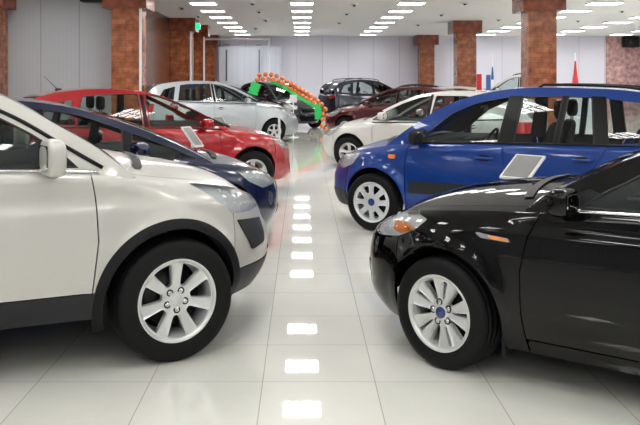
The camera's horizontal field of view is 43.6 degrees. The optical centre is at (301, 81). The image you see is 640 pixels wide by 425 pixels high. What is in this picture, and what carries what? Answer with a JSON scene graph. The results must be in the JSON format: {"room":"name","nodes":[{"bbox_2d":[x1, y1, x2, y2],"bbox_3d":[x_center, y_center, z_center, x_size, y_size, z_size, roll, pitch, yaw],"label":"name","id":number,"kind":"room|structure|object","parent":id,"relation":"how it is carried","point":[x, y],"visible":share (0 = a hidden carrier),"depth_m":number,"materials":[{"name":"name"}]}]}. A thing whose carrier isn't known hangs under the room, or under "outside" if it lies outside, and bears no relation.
{"room":"car showroom","nodes":[
{"label":"car showroom","id":0,"kind":"room"},
{"bbox_2d":[8,0,110,119],"bbox_3d":[-7.060,-0.315,19.850,4.880,3.830,0.200,0,0,0],"label":"wall partition","id":1,"kind":"structure","parent":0,"point":[67,43],"depth_m":19.75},
{"bbox_2d":[146,11,170,93],"bbox_3d":[-4.775,-0.315,24.000,0.350,3.830,8.000,0,0,0],"label":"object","id":2,"kind":"structure","parent":0,"point":[158,33],"depth_m":25.47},
{"bbox_2d":[226,50,226,80],"bbox_3d":[-3.620,-0.919,38.300,0.340,1.737,0.040,0,0,0],"label":"hanging banner","id":3,"kind":"object","parent":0,"point":[226,50],"visible":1,"depth_m":38.28,"materials":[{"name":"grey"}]},
{"bbox_2d":[0,115,639,424],"bbox_3d":[4.750,1.650,15.000,28.500,0.100,48.000,0,0,0],"label":"floor","id":4,"kind":"structure","parent":0,"point":[310,340],"depth_m":4.44,"materials":[{"name":"tile"}]},
{"bbox_2d":[0,0,15,95],"bbox_3d":[-7.580,-0.315,19.300,1.060,3.829,1.060,0,0,0],"label":"brick pillar","id":5,"kind":"structure","parent":4,"relation":"on","point":[5,5],"depth_m":19.38,"materials":[{"name":"brown brick"}]},
{"bbox_2d":[102,0,154,119],"bbox_3d":[-4.250,-0.315,19.650,1.060,3.829,1.060,0,0,0],"label":"brick pillar","id":6,"kind":"structure","parent":4,"relation":"on","point":[128,17],"depth_m":19.30,"materials":[{"name":"brown brick"}]},
{"bbox_2d":[0,93,267,361],"bbox_3d":[-2.357,0.752,4.784,4.473,1.696,2.110,0,0,-24],"label":"car","id":7,"kind":"object","parent":4,"relation":"on","point":[82,222],"visible":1,"depth_m":4.44,"materials":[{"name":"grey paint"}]},
{"bbox_2d":[13,128,29,144],"bbox_3d":[-2.083,0.400,5.944,0.110,0.200,0.210,0,0,-15],"label":"mirror","id":8,"kind":"object","parent":7,"relation":"on","point":[19,137],"depth_m":5.85,"materials":[{"name":"grey paint"}]},
{"bbox_2d":[39,145,47,172],"bbox_3d":[-1.349,0.422,4.239,0.091,0.180,0.259,0,0,-17],"label":"mirror","id":9,"kind":"object","parent":7,"relation":"attached to","point":[43,149],"depth_m":4.17,"materials":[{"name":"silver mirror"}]},
{"bbox_2d":[39,139,66,177],"bbox_3d":[-1.311,0.400,4.210,0.126,0.200,0.212,0,0,-24],"label":"mirror","id":10,"kind":"object","parent":7,"relation":"on","point":[52,152],"depth_m":4.14,"materials":[{"name":"grey paint"}]},
{"bbox_2d":[0,97,277,233],"bbox_3d":[-2.213,0.865,7.437,4.174,1.468,2.104,0,0,-25],"label":"car","id":11,"kind":"object","parent":4,"relation":"on","point":[259,184],"visible":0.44,"depth_m":7.25,"materials":[{"name":"blue paint"}]},
{"bbox_2d":[68,118,74,124],"bbox_3d":[-2.151,0.370,7.466,0.040,0.065,0.240,0,0,-25],"label":"mirror","id":12,"kind":"object","parent":11,"relation":"attached to","point":[71,121],"depth_m":7.39,"materials":[{"name":"black"}]},
{"bbox_2d":[97,130,102,141],"bbox_3d":[-2.173,0.580,8.492,0.120,0.140,0.220,0,0,-14],"label":"mirror","id":13,"kind":"object","parent":11,"relation":"on","point":[100,135],"depth_m":8.40,"materials":[{"name":"blue paint"}]},
{"bbox_2d":[123,130,131,152],"bbox_3d":[-1.513,0.540,6.910,0.080,0.240,0.096,0,0,-25],"label":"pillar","id":14,"kind":"structure","parent":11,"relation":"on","point":[127,134],"depth_m":6.92,"materials":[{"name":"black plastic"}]},
{"bbox_2d":[130,142,148,155],"bbox_3d":[-1.379,0.580,6.790,0.120,0.140,0.220,0,0,-36],"label":"mirror","id":15,"kind":"object","parent":11,"relation":"on","point":[138,148],"depth_m":6.71,"materials":[{"name":"blue paint"}]},
{"bbox_2d":[2,77,289,179],"bbox_3d":[-2.265,0.760,11.295,4.444,1.678,2.064,0,0,-25],"label":"car","id":16,"kind":"object","parent":4,"relation":"on","point":[260,149],"visible":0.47,"depth_m":10.95,"materials":[{"name":"red paint"}]},
{"bbox_2d":[165,114,173,119],"bbox_3d":[-2.056,0.565,12.415,0.143,0.140,0.204,0,0,-25],"label":"mirror","id":17,"kind":"object","parent":16,"relation":"on","point":[168,116],"depth_m":12.33,"materials":[{"name":"red paint"}]},
{"bbox_2d":[201,119,213,128],"bbox_3d":[-1.272,0.565,10.733,0.130,0.140,0.200,0,0,-34],"label":"mirror","id":18,"kind":"object","parent":16,"relation":"on","point":[205,123],"depth_m":10.66,"materials":[{"name":"red paint"}]},
{"bbox_2d":[207,117,229,126],"bbox_3d":[-1.148,0.544,10.964,0.340,0.145,0.035,0,0,-22],"label":"mirror","id":19,"kind":"object","parent":16,"relation":"on","point":[220,124],"depth_m":10.95,"materials":[{"name":"plastic"}]},
{"bbox_2d":[170,18,198,97],"bbox_3d":[-4.250,-0.315,28.350,1.060,3.829,1.060,0,0,0],"label":"brick pillar","id":20,"kind":"structure","parent":4,"relation":"on","point":[182,30],"depth_m":28.00,"materials":[{"name":"brown brick"}]},
{"bbox_2d":[196,23,200,29],"bbox_3d":[-3.720,-1.950,27.997,0.340,0.260,0.085,0,0,0],"label":"exit sign","id":21,"kind":"object","parent":20,"relation":"attached to","point":[198,25],"visible":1,"depth_m":27.95,"materials":[{"name":"green plastic"}]},
{"bbox_2d":[181,126,203,147],"bbox_3d":[-1.400,1.086,10.200,0.304,1.027,0.300,0,0,0],"label":"stand","id":22,"kind":"object","parent":4,"relation":"on","point":[188,131],"visible":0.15,"depth_m":10.18,"materials":[{"name":"white"}]},
{"bbox_2d":[193,25,209,98],"bbox_3d":[-4.050,-0.315,31.600,0.760,3.829,0.760,0,0,0],"label":"brick pillar","id":23,"kind":"structure","parent":4,"relation":"on","point":[199,38],"depth_m":31.40,"materials":[{"name":"brown brick"}]},
{"bbox_2d":[205,35,219,98],"bbox_3d":[-4.500,-0.315,38.400,1.060,3.829,1.060,0,0,0],"label":"brick pillar","id":24,"kind":"structure","parent":4,"relation":"on","point":[210,45],"depth_m":38.05,"materials":[{"name":"brown brick"}]},
{"bbox_2d":[211,116,225,122],"bbox_3d":[-2.000,1.222,19.400,0.320,0.757,0.298,0,0,-39],"label":"stand","id":25,"kind":"object","parent":4,"relation":"on","point":[220,119],"visible":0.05,"depth_m":19.46,"materials":[{"name":"white"}]},
{"bbox_2d":[146,80,298,139],"bbox_3d":[-2.233,0.777,21.254,4.434,1.645,2.032,0,0,-20],"label":"car","id":26,"kind":"object","parent":4,"relation":"on","point":[247,111],"visible":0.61,"depth_m":20.63,"materials":[{"name":"grey paint"}]},
{"bbox_2d":[147,104,153,113],"bbox_3d":[-3.928,0.676,19.944,0.546,0.278,0.169,0,0,36],"label":"tail light","id":27,"kind":"object","parent":26,"relation":"attached to","point":[151,107],"depth_m":19.81,"materials":[{"name":"red plastic"}]},
{"bbox_2d":[167,84,291,111],"bbox_3d":[-2.263,0.813,24.379,4.182,1.572,2.047,0,0,-16],"label":"car","id":28,"kind":"object","parent":4,"relation":"on","point":[185,86],"visible":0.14,"depth_m":23.61,"materials":[{"name":"blue paint"}]},
{"bbox_2d":[205,38,269,81],"bbox_3d":[-3.100,-0.195,36.500,3.280,3.590,0.080,0,0,0],"label":"frame","id":29,"kind":"object","parent":4,"relation":"on","point":[268,39],"visible":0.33,"depth_m":36.48,"materials":[{"name":"white metal"}]},
{"bbox_2d":[236,82,321,127],"bbox_3d":[-0.794,0.791,28.343,2.064,1.616,3.572,0,0,-38],"label":"car","id":30,"kind":"object","parent":4,"relation":"on","point":[305,114],"visible":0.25,"depth_m":27.39,"materials":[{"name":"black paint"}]},
{"bbox_2d":[248,81,260,94],"bbox_3d":[-1.581,0.203,26.775,0.466,0.500,0.132,0,0,0],"label":"ribbon","id":31,"kind":"object","parent":30,"relation":"hanging from","point":[254,88],"visible":0.97,"depth_m":26.75,"materials":[{"name":"green fabric"}]},
{"bbox_2d":[270,81,313,106],"bbox_3d":[-0.300,0.376,25.918,1.950,0.846,0.153,0,0,42],"label":"ribbon","id":32,"kind":"object","parent":30,"relation":"on","point":[271,82],"visible":0.96,"depth_m":25.97,"materials":[{"name":"green fabric"}]},
{"bbox_2d":[314,104,320,118],"bbox_3d":[0.488,0.926,25.092,0.248,0.495,0.030,0,0,0],"label":"ribbon","id":33,"kind":"object","parent":32,"relation":"hanging from","point":[317,109],"visible":1,"depth_m":25.07,"materials":[{"name":"green fabric"}]},
{"bbox_2d":[299,109,317,121],"bbox_3d":[0.252,1.121,27.008,0.856,0.407,0.165,0,0,-38],"label":"grille","id":34,"kind":"object","parent":30,"relation":"attached to","point":[305,115],"depth_m":26.92,"materials":[{"name":"black plastic"}]},
{"bbox_2d":[278,116,279,138],"bbox_3d":[-0.500,1.170,17.600,0.300,0.860,0.300,0,0,0],"label":"stand","id":35,"kind":"object","parent":4,"relation":"on","point":[278,116],"visible":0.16,"depth_m":17.59,"materials":[{"name":"white metal"}]},
{"bbox_2d":[288,95,298,137],"bbox_3d":[-0.250,0.983,23.050,0.300,1.233,0.300,0,0,0],"label":"stand","id":36,"kind":"object","parent":4,"relation":"on","point":[293,98],"visible":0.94,"depth_m":23.04,"materials":[{"name":"white metal"}]},
{"bbox_2d":[318,78,410,120],"bbox_3d":[2.722,0.721,31.220,4.266,1.757,2.020,0,0,-22],"label":"car","id":37,"kind":"object","parent":4,"relation":"on","point":[330,94],"visible":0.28,"depth_m":30.20,"materials":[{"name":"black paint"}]},
{"bbox_2d":[326,87,453,128],"bbox_3d":[2.688,0.864,22.881,4.198,1.471,2.102,0,0,24],"label":"car","id":38,"kind":"object","parent":4,"relation":"on","point":[372,105],"visible":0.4,"depth_m":22.41,"materials":[{"name":"red paint"}]},
{"bbox_2d":[397,84,442,99],"bbox_3d":[4.655,0.835,35.927,4.189,1.529,2.070,0,0,22],"label":"car","id":39,"kind":"object","parent":4,"relation":"on","point":[406,85],"visible":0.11,"depth_m":35.14,"materials":[{"name":"blue paint"}]},
{"bbox_2d":[413,35,438,92],"bbox_3d":[5.950,-0.315,38.400,1.060,3.829,1.060,0,0,0],"label":"brick pillar","id":40,"kind":"structure","parent":4,"relation":"on","point":[425,43],"depth_m":38.05,"materials":[{"name":"brown brick"}]},
{"bbox_2d":[322,90,547,162],"bbox_3d":[2.325,0.870,14.648,4.186,1.459,2.054,0,0,29],"label":"car","id":41,"kind":"object","parent":4,"relation":"on","point":[337,141],"visible":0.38,"depth_m":14.20,"materials":[{"name":"white paint"}]},
{"bbox_2d":[377,112,386,119],"bbox_3d":[1.417,0.600,14.098,0.130,0.140,0.200,0,0,38],"label":"mirror","id":42,"kind":"object","parent":41,"relation":"on","point":[381,115],"depth_m":14.03,"materials":[{"name":"white paint"}]},
{"bbox_2d":[416,109,422,115],"bbox_3d":[2.311,0.600,15.710,0.130,0.140,0.200,0,0,18],"label":"mirror","id":43,"kind":"object","parent":41,"relation":"on","point":[419,112],"depth_m":15.62,"materials":[{"name":"white paint"}]},
{"bbox_2d":[517,122,531,132],"bbox_3d":[3.690,0.775,13.133,0.537,0.248,0.155,0,0,-27],"label":"tail light","id":44,"kind":"object","parent":41,"relation":"attached to","point":[523,127],"depth_m":13.04,"materials":[{"name":"red plastic"}]},
{"bbox_2d":[399,86,486,101],"bbox_3d":[4.604,0.864,27.300,4.198,1.471,2.102,0,0,15],"label":"car","id":45,"kind":"object","parent":4,"relation":"on","point":[447,87],"visible":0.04,"depth_m":26.54,"materials":[{"name":"white paint"}]},
{"bbox_2d":[448,20,481,89],"bbox_3d":[6.000,-0.315,29.500,1.060,3.829,1.060,0,0,0],"label":"brick pillar","id":46,"kind":"structure","parent":4,"relation":"on","point":[464,32],"depth_m":29.15,"materials":[{"name":"brown brick"}]},
{"bbox_2d":[477,74,481,89],"bbox_3d":[5.580,0.675,25.200,0.340,1.850,0.140,0,0,0],"label":"stand","id":47,"kind":"object","parent":4,"relation":"on","point":[479,76],"visible":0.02,"depth_m":25.19,"materials":[{"name":"red"}]},
{"bbox_2d":[334,83,639,229],"bbox_3d":[2.230,0.806,8.738,3.973,1.588,2.020,0,0,28],"label":"car","id":48,"kind":"object","parent":4,"relation":"on","point":[440,153],"visible":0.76,"depth_m":8.29,"materials":[{"name":"blue paint"}]},
{"bbox_2d":[408,129,423,144],"bbox_3d":[1.179,0.570,8.267,0.125,0.160,0.203,0,0,28],"label":"mirror","id":49,"kind":"object","parent":48,"relation":"on","point":[415,136],"depth_m":8.20,"materials":[{"name":"black plastic"}]},
{"bbox_2d":[463,126,470,132],"bbox_3d":[2.032,0.570,9.872,0.110,0.160,0.200,0,0,17],"label":"mirror","id":50,"kind":"object","parent":48,"relation":"on","point":[468,130],"depth_m":9.78,"materials":[{"name":"black plastic"}]},
{"bbox_2d":[481,105,487,110],"bbox_3d":[2.018,0.291,8.850,0.040,0.065,0.240,0,0,28],"label":"mirror","id":51,"kind":"object","parent":48,"relation":"attached to","point":[483,108],"depth_m":8.79,"materials":[{"name":"black"}]},
{"bbox_2d":[486,75,490,89],"bbox_3d":[6.500,0.675,27.900,0.340,1.850,0.140,0,0,0],"label":"stand","id":52,"kind":"object","parent":4,"relation":"on","point":[488,77],"visible":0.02,"depth_m":27.89,"materials":[{"name":"blue plastic"}]},
{"bbox_2d":[491,53,493,86],"bbox_3d":[8.000,0.200,33.600,0.440,2.800,0.440,0,0,0],"label":"flag","id":53,"kind":"object","parent":4,"relation":"on","point":[492,72],"visible":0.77,"depth_m":33.58,"materials":[{"name":"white fabric"}]},
{"bbox_2d":[369,149,639,375],"bbox_3d":[2.521,0.863,4.260,4.725,1.472,2.098,0,0,37],"label":"car","id":54,"kind":"object","parent":4,"relation":"on","point":[549,263],"visible":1,"depth_m":4.18,"materials":[{"name":"black paint"}]},
{"bbox_2d":[547,188,578,217],"bbox_3d":[1.299,0.600,3.979,0.170,0.140,0.120,0,0,-41],"label":"mirror","id":55,"kind":"object","parent":54,"relation":"on","point":[561,202],"depth_m":3.93,"materials":[{"name":"black paint"}]},
{"bbox_2d":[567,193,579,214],"bbox_3d":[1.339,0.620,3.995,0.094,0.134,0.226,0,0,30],"label":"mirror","id":56,"kind":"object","parent":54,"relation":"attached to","point":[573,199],"depth_m":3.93,"materials":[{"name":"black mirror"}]},
{"bbox_2d":[499,154,545,178],"bbox_3d":[1.930,1.123,7.000,0.300,0.954,0.300,0,0,45],"label":"stand","id":57,"kind":"object","parent":4,"relation":"on","point":[521,165],"visible":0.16,"depth_m":6.98,"materials":[{"name":"white"}]},
{"bbox_2d":[491,73,561,99],"bbox_3d":[8.320,0.619,31.645,3.989,1.961,2.022,0,0,18],"label":"car","id":58,"kind":"object","parent":4,"relation":"on","point":[495,87],"visible":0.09,"depth_m":31.15,"materials":[{"name":"white paint"}]},
{"bbox_2d":[512,0,565,126],"bbox_3d":[6.000,-0.315,20.300,1.060,3.829,1.060,0,0,0],"label":"brick pillar","id":59,"kind":"structure","parent":4,"relation":"on","point":[538,17],"depth_m":19.95,"materials":[{"name":"brown brick"}]},
{"bbox_2d":[572,53,579,117],"bbox_3d":[12.300,0.150,36.000,0.440,2.900,0.440,0,0,0],"label":"flag","id":60,"kind":"object","parent":4,"relation":"on","point":[575,76],"visible":0.66,"depth_m":35.94,"materials":[{"name":"red fabric"}]},
{"bbox_2d":[155,0,639,35],"bbox_3d":[4.750,-2.305,15.000,28.500,0.150,48.000,0,0,0],"label":"ceiling","id":61,"kind":"structure","parent":0,"point":[326,14],"depth_m":27.24,"materials":[{"name":"paint"}]},
{"bbox_2d":[80,0,101,2],"bbox_3d":[-5.020,-2.120,19.360,0.620,0.400,0.500,0,0,0],"label":"speaker box","id":62,"kind":"object","parent":61,"relation":"hanging from","point":[83,1],"visible":0.87,"depth_m":19.14,"materials":[{"name":"black plastic"}]},
{"bbox_2d":[189,2,217,4],"bbox_3d":[-2.770,-2.209,22.500,0.748,0.041,0.648,0,0,0],"label":"ceiling light","id":63,"kind":"object","parent":61,"relation":"attached to","point":[191,3],"visible":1,"depth_m":22.49,"materials":[{"name":"white plastic"}]},
{"bbox_2d":[200,9,225,12],"bbox_3d":[-2.770,-2.209,24.900,0.748,0.041,0.648,0,0,0],"label":"ceiling light","id":64,"kind":"object","parent":61,"relation":"attached to","point":[201,10],"visible":1,"depth_m":24.79,"materials":[{"name":"white plastic"}]},
{"bbox_2d":[209,16,232,18],"bbox_3d":[-2.770,-2.209,27.300,0.748,0.041,0.648,0,0,0],"label":"ceiling light","id":65,"kind":"object","parent":61,"relation":"attached to","point":[211,17],"visible":1,"depth_m":27.29,"materials":[{"name":"white plastic"}]},
{"bbox_2d":[216,21,237,23],"bbox_3d":[-2.770,-2.209,29.700,0.748,0.041,0.648,0,0,0],"label":"ceiling light","id":66,"kind":"object","parent":61,"relation":"attached to","point":[218,22],"visible":1,"depth_m":29.69,"materials":[{"name":"white plastic"}]},
{"bbox_2d":[223,26,242,27],"bbox_3d":[-2.770,-2.209,32.100,0.748,0.041,0.648,0,0,0],"label":"ceiling light","id":67,"kind":"object","parent":61,"relation":"attached to","point":[223,26],"visible":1,"depth_m":31.95,"materials":[{"name":"white plastic"}]},
{"bbox_2d":[229,30,246,31],"bbox_3d":[-2.770,-2.209,34.600,0.748,0.041,0.648,0,0,0],"label":"ceiling light","id":68,"kind":"object","parent":61,"relation":"attached to","point":[229,30],"visible":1,"depth_m":34.53,"materials":[{"name":"white plastic"}]},
{"bbox_2d":[234,33,250,34],"bbox_3d":[-2.770,-2.209,37.100,0.748,0.041,0.648,0,0,0],"label":"ceiling light","id":69,"kind":"object","parent":61,"relation":"attached to","point":[234,33],"visible":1,"depth_m":36.87,"materials":[{"name":"white plastic"}]},
{"bbox_2d":[291,9,312,12],"bbox_3d":[0.000,-2.209,24.900,0.668,0.041,0.648,0,0,0],"label":"ceiling light","id":70,"kind":"object","parent":61,"relation":"attached to","point":[292,10],"visible":1,"depth_m":24.71,"materials":[{"name":"white plastic"}]},
{"bbox_2d":[290,2,313,4],"bbox_3d":[0.000,-2.209,22.500,0.668,0.041,0.648,0,0,0],"label":"ceiling light","id":71,"kind":"object","parent":61,"relation":"attached to","point":[291,3],"visible":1,"depth_m":22.49,"materials":[{"name":"white plastic"}]},
{"bbox_2d":[292,16,311,18],"bbox_3d":[0.000,-2.209,27.300,0.668,0.041,0.648,0,0,0],"label":"ceiling light","id":72,"kind":"object","parent":61,"relation":"attached to","point":[293,17],"visible":1,"depth_m":27.29,"materials":[{"name":"white plastic"}]},
{"bbox_2d":[293,21,310,23],"bbox_3d":[0.000,-2.209,29.700,0.668,0.041,0.648,0,0,0],"label":"ceiling light","id":73,"kind":"object","parent":61,"relation":"attached to","point":[294,22],"visible":1,"depth_m":29.69,"materials":[{"name":"white plastic"}]},
{"bbox_2d":[294,26,309,27],"bbox_3d":[0.000,-2.209,32.100,0.668,0.041,0.648,0,0,0],"label":"ceiling light","id":74,"kind":"object","parent":61,"relation":"attached to","point":[294,26],"visible":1,"depth_m":32.09,"materials":[{"name":"white plastic"}]},
{"bbox_2d":[294,30,309,31],"bbox_3d":[0.000,-2.209,34.600,0.668,0.041,0.648,0,0,0],"label":"ceiling light","id":75,"kind":"object","parent":61,"relation":"attached to","point":[294,30],"visible":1,"depth_m":34.48,"materials":[{"name":"white plastic"}]},
{"bbox_2d":[360,33,376,34],"bbox_3d":[3.070,-2.209,37.100,0.748,0.041,0.648,0,0,0],"label":"ceiling light","id":76,"kind":"object","parent":61,"relation":"attached to","point":[361,33],"visible":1,"depth_m":36.87,"materials":[{"name":"white plastic"}]},
{"bbox_2d":[364,30,381,31],"bbox_3d":[3.070,-2.209,34.600,0.748,0.041,0.648,0,0,0],"label":"ceiling light","id":77,"kind":"object","parent":61,"relation":"attached to","point":[364,30],"visible":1,"depth_m":34.51,"materials":[{"name":"white plastic"}]},
{"bbox_2d":[369,26,388,27],"bbox_3d":[3.070,-2.209,32.100,0.748,0.041,0.648,0,0,0],"label":"ceiling light","id":78,"kind":"object","parent":61,"relation":"attached to","point":[369,26],"visible":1,"depth_m":31.95,"materials":[{"name":"white plastic"}]},
{"bbox_2d":[374,21,395,23],"bbox_3d":[3.070,-2.209,29.700,0.748,0.041,0.648,0,0,0],"label":"ceiling light","id":79,"kind":"object","parent":61,"relation":"attached to","point":[375,22],"visible":1,"depth_m":29.69,"materials":[{"name":"white plastic"}]},
{"bbox_2d":[380,16,403,18],"bbox_3d":[3.070,-2.209,27.300,0.748,0.041,0.648,0,0,0],"label":"ceiling light","id":80,"kind":"object","parent":61,"relation":"attached to","point":[381,17],"visible":1,"depth_m":27.29,"materials":[{"name":"white plastic"}]},
{"bbox_2d":[388,9,413,12],"bbox_3d":[3.070,-2.209,24.900,0.748,0.041,0.648,0,0,0],"label":"ceiling light","id":81,"kind":"object","parent":61,"relation":"attached to","point":[390,10],"visible":1,"depth_m":24.74,"materials":[{"name":"white plastic"}]},
{"bbox_2d":[396,2,425,4],"bbox_3d":[3.070,-2.209,22.500,0.748,0.041,0.648,0,0,0],"label":"ceiling light","id":82,"kind":"object","parent":61,"relation":"attached to","point":[398,3],"visible":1,"depth_m":22.49,"materials":[{"name":"white plastic"}]},
{"bbox_2d":[477,33,496,34],"bbox_3d":[8.500,-2.209,37.100,0.908,0.041,0.648,0,0,0],"label":"ceiling light","id":83,"kind":"object","parent":61,"relation":"attached to","point":[481,33],"visible":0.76,"depth_m":36.88,"materials":[{"name":"white plastic"}]},
{"bbox_2d":[486,30,510,31],"bbox_3d":[8.500,-2.209,34.600,0.908,0.041,0.648,0,0,0],"label":"ceiling light","id":84,"kind":"object","parent":61,"relation":"attached to","point":[488,30],"visible":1,"depth_m":34.52,"materials":[{"name":"white plastic"}]},
{"bbox_2d":[501,26,520,27],"bbox_3d":[8.500,-2.209,32.100,0.908,0.041,0.648,0,0,0],"label":"ceiling light","id":85,"kind":"object","parent":61,"relation":"attached to","point":[502,26],"visible":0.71,"depth_m":32.13,"materials":[{"name":"white plastic"}]},
{"bbox_2d":[560,30,585,31],"bbox_3d":[11.700,-2.209,34.600,0.908,0.041,0.648,0,0,0],"label":"ceiling light","id":86,"kind":"object","parent":61,"relation":"attached to","point":[562,30],"visible":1,"depth_m":34.47,"materials":[{"name":"white plastic"}]},
{"bbox_2d":[558,9,592,12],"bbox_3d":[8.500,-2.209,24.900,0.908,0.041,0.648,0,0,0],"label":"ceiling light","id":87,"kind":"object","parent":61,"relation":"attached to","point":[567,10],"visible":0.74,"depth_m":24.84,"materials":[{"name":"white plastic"}]},
{"bbox_2d":[579,26,607,27],"bbox_3d":[11.700,-2.209,32.100,0.908,0.041,0.648,0,0,0],"label":"ceiling light","id":88,"kind":"object","parent":61,"relation":"attached to","point":[582,26],"visible":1,"depth_m":32.07,"materials":[{"name":"white plastic"}]},
{"bbox_2d":[584,2,624,4],"bbox_3d":[8.500,-2.209,22.500,0.908,0.041,0.648,0,0,0],"label":"ceiling light","id":89,"kind":"object","parent":61,"relation":"attached to","point":[589,3],"visible":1,"depth_m":22.49,"materials":[{"name":"white plastic"}]},
{"bbox_2d":[602,21,632,23],"bbox_3d":[11.700,-2.209,29.700,0.908,0.041,0.648,0,0,0],"label":"ceiling light","id":90,"kind":"object","parent":61,"relation":"attached to","point":[607,22],"visible":1,"depth_m":29.66,"materials":[{"name":"white plastic"}]},
{"bbox_2d":[609,33,633,34],"bbox_3d":[14.800,-2.209,37.100,0.908,0.041,0.648,0,0,0],"label":"ceiling light","id":91,"kind":"object","parent":61,"relation":"attached to","point":[614,33],"visible":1,"depth_m":36.88,"materials":[{"name":"white plastic"}]},
{"bbox_2d":[628,16,639,18],"bbox_3d":[11.700,-2.209,27.300,0.908,0.041,0.648,0,0,0],"label":"ceiling light","id":92,"kind":"object","parent":61,"relation":"attached to","point":[632,17],"visible":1,"depth_m":27.30,"materials":[{"name":"white plastic"}]},
{"bbox_2d":[193,36,605,114],"bbox_3d":[2.650,-0.315,39.100,24.300,3.830,0.200,0,0,0],"label":"wall","id":93,"kind":"structure","parent":0,"point":[310,62],"depth_m":39.00,"materials":[{"name":"grey paint"}]},
{"bbox_2d":[219,46,280,85],"bbox_3d":[-2.500,-0.767,38.550,3.000,1.935,0.070,0,0,0],"label":"door","id":94,"kind":"structure","parent":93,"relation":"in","point":[242,61],"depth_m":38.52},
{"bbox_2d":[606,36,639,114],"bbox_3d":[16.900,-0.315,39.050,4.200,3.830,0.300,0,0,0],"label":"wall","id":95,"kind":"structure","parent":0,"point":[622,63],"depth_m":38.90,"materials":[{"name":"pink stone"}]},
{"bbox_2d":[622,36,639,46],"bbox_3d":[15.900,-1.950,38.695,0.750,0.550,0.410,0,0,0],"label":"speaker box","id":96,"kind":"object","parent":95,"relation":"attached to","point":[627,41],"visible":1,"depth_m":38.51,"materials":[{"name":"black plastic"}]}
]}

